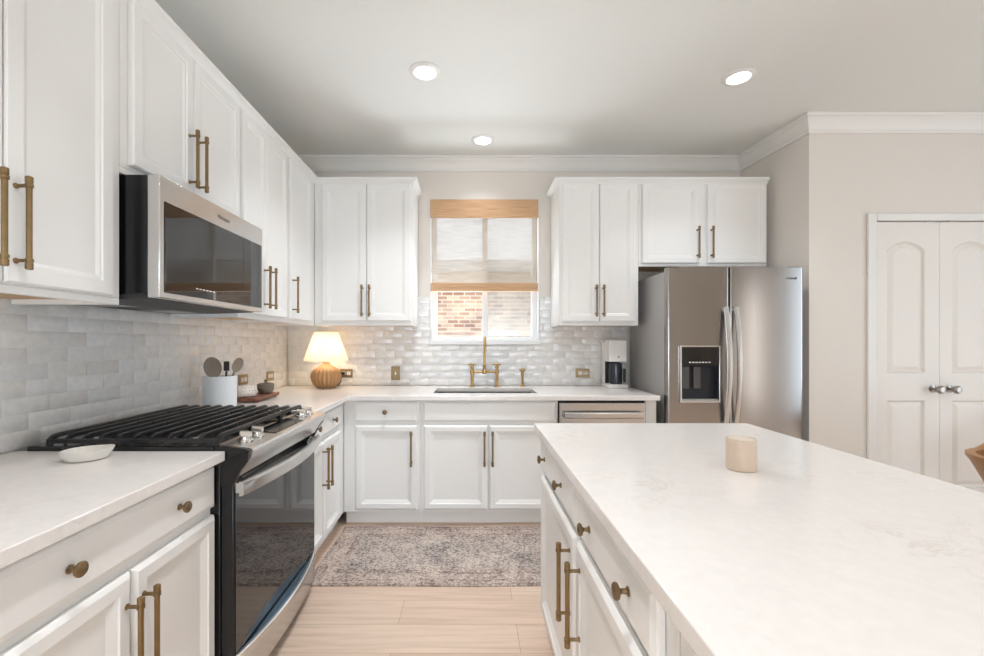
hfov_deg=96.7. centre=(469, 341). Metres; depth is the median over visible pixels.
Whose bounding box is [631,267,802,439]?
refrigerator
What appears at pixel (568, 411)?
dishwasher
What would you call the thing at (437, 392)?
sink
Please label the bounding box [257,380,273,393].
lidded pot
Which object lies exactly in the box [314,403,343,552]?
base cabinet
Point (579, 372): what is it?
wall outlet
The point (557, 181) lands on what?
trim
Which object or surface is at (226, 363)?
spatula
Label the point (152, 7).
trim
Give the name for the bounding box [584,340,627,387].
coffee maker
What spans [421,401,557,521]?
base cabinet
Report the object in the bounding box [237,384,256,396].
lidded dish
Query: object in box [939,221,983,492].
door
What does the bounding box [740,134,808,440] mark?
wall
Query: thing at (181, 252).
microwave
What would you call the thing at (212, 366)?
wooden spoon
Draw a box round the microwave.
[81,174,261,313]
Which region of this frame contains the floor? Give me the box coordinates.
[269,512,553,655]
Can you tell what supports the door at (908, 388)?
in the wall at (852, 176)
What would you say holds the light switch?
attached to the tile backsplash at (371, 351)
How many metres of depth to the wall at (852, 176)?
3.05 m
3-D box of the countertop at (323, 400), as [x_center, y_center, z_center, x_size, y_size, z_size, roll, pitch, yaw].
[-0.120,0.387,2.992,2.858,0.033,1.453,0,0,0]
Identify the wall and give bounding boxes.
[0,386,283,453]
[287,172,739,386]
[437,260,530,336]
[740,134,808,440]
[809,134,983,458]
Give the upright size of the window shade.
0.781 m
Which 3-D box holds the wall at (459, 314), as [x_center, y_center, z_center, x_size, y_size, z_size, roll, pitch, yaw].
[0.500,0.109,6.725,11.000,2.650,0.550,0,0,0]
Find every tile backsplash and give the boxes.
[0,298,287,452]
[288,297,626,384]
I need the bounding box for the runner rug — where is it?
[311,526,540,586]
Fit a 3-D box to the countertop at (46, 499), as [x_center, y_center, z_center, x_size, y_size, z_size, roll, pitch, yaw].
[-1.189,0.387,1.092,0.718,0.033,0.784,0,0,0]
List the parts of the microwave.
panel, door glass, door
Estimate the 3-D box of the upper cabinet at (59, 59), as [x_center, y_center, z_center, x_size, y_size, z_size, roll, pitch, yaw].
[-1.340,-0.675,1.117,0.415,1.096,0.755,0,0,0]
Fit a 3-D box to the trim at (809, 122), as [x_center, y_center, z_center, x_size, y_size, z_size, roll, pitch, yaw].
[1.710,-1.509,0.165,6.540,0.110,7.130,0,0,0]
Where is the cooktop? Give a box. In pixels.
[27,411,295,450]
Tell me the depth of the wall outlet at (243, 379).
2.98 m
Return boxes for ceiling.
[155,0,983,154]
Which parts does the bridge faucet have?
spout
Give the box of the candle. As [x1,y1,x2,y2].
[726,435,756,472]
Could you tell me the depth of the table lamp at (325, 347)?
3.44 m
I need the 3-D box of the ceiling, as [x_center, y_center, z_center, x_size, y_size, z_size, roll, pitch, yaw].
[2.360,-1.626,-0.560,8.080,0.120,8.880,0,0,0]
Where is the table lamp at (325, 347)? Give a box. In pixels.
[303,332,348,388]
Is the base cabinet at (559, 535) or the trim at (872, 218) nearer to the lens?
the base cabinet at (559, 535)
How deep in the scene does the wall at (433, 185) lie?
3.73 m
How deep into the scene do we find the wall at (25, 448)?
1.52 m
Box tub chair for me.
[964,443,983,481]
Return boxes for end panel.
[644,401,655,422]
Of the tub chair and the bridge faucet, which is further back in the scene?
the bridge faucet
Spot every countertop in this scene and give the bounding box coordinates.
[0,451,224,568]
[237,386,659,412]
[534,423,983,655]
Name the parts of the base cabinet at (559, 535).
knob, knob, drawer, handle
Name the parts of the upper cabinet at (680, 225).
underside panel, door, handle, handle, door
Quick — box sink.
[437,392,531,392]
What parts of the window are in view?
sill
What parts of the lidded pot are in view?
lid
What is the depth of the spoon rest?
1.36 m
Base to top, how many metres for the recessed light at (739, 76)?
0.012 m
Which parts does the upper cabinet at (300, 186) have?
handle, door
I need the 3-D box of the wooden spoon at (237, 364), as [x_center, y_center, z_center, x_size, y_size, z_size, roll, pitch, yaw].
[-1.350,0.223,2.474,0.130,0.267,0.028,0,0,-42]
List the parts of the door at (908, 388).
raised panel, raised panel, knob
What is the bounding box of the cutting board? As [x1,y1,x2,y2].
[237,392,278,402]
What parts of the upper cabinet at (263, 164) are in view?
underside panel, door, handle, handle, door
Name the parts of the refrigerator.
door, handle, handle, door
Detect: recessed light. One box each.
[409,61,440,80]
[471,134,494,145]
[721,67,756,85]
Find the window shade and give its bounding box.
[430,200,537,291]
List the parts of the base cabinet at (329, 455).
door, handle, drawer, handle, door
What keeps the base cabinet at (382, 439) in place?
on the floor
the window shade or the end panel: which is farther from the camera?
the window shade
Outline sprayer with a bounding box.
[519,368,525,386]
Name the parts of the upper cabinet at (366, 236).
door, handle, handle, door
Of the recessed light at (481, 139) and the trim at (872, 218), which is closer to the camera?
the trim at (872, 218)
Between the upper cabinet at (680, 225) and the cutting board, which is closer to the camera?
the cutting board
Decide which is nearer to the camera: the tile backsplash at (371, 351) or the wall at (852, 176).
the wall at (852, 176)
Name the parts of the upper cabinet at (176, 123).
door, handle, handle, door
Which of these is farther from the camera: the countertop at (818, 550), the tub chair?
the tub chair
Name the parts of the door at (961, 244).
knob, raised panel, raised panel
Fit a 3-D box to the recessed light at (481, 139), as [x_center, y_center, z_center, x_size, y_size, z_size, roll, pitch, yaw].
[0.100,-1.560,3.385,0.180,0.012,0.180,0,0,0]
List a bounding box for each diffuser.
[415,66,434,78]
[475,137,490,143]
[727,72,750,83]
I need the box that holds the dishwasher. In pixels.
[558,401,644,422]
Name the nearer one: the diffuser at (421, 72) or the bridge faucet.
the diffuser at (421, 72)
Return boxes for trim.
[136,0,422,199]
[298,112,983,171]
[546,177,769,199]
[867,213,983,460]
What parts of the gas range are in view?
burner, burner, burner knob, burner knob, oven door, control panel, door glass, handle, drawer, burner knob, burner knob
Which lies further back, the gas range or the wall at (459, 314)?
the wall at (459, 314)
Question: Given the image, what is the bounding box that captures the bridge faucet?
[468,336,500,386]
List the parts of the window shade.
shade panel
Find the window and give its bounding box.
[429,200,539,344]
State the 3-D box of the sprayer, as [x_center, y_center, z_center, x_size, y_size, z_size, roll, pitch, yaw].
[0.436,0.294,3.630,0.051,0.151,0.052,0,0,0]
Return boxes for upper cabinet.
[0,0,118,304]
[119,0,239,216]
[171,109,287,321]
[233,158,313,325]
[315,184,417,326]
[551,184,637,326]
[638,184,766,271]
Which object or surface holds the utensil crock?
on the countertop at (323, 400)
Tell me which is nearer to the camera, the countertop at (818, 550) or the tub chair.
the countertop at (818, 550)
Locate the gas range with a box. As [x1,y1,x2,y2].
[27,405,325,655]
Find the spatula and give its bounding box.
[224,361,228,376]
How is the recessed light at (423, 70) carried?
in the ceiling
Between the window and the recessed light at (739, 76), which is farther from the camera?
the window
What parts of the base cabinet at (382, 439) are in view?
drawer, door, handle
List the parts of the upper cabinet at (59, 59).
door, handle, handle, underside panel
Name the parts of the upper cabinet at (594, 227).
door, handle, handle, door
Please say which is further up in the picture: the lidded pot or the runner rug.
the lidded pot
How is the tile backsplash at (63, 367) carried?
attached to the wall at (25, 448)
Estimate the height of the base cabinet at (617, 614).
0.880 m
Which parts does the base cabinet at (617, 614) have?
handle, knob, door, knob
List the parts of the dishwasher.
handle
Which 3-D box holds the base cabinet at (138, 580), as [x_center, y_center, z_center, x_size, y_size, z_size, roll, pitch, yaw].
[-1.178,0.844,1.112,0.726,0.880,0.744,0,0,0]
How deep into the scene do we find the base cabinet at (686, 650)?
0.67 m
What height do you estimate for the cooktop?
0.024 m
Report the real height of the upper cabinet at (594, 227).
1.096 m
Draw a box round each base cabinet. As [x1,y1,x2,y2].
[0,467,213,655]
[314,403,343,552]
[344,401,421,521]
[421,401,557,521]
[537,441,581,655]
[564,490,680,655]
[681,634,696,655]
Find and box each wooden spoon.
[203,357,221,376]
[232,358,242,375]
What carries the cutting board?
on the countertop at (323, 400)
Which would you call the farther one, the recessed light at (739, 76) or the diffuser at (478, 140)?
the diffuser at (478, 140)
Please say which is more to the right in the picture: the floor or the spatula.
the floor
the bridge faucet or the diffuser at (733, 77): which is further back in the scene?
the bridge faucet
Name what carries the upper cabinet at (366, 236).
attached to the wall at (433, 185)
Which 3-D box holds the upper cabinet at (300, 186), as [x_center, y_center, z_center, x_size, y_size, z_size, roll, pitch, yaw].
[-1.340,-0.675,3.109,0.415,1.096,0.518,0,0,0]
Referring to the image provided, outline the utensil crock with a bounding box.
[202,375,236,405]
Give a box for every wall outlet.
[239,374,247,384]
[266,371,273,380]
[340,369,352,376]
[576,369,589,376]
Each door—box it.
[877,221,945,479]
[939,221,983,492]
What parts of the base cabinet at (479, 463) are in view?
door, handle, drawer, handle, door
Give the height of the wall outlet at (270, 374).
0.072 m
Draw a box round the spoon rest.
[58,444,114,462]
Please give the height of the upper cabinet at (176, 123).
0.641 m
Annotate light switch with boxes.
[391,367,399,379]
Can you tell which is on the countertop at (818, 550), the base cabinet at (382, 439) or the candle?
the candle
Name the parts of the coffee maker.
water tank, handle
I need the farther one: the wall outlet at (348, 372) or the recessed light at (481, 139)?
the wall outlet at (348, 372)
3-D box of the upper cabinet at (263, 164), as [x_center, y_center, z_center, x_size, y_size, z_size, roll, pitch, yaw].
[-1.340,-0.675,2.554,0.415,1.096,0.588,0,0,0]

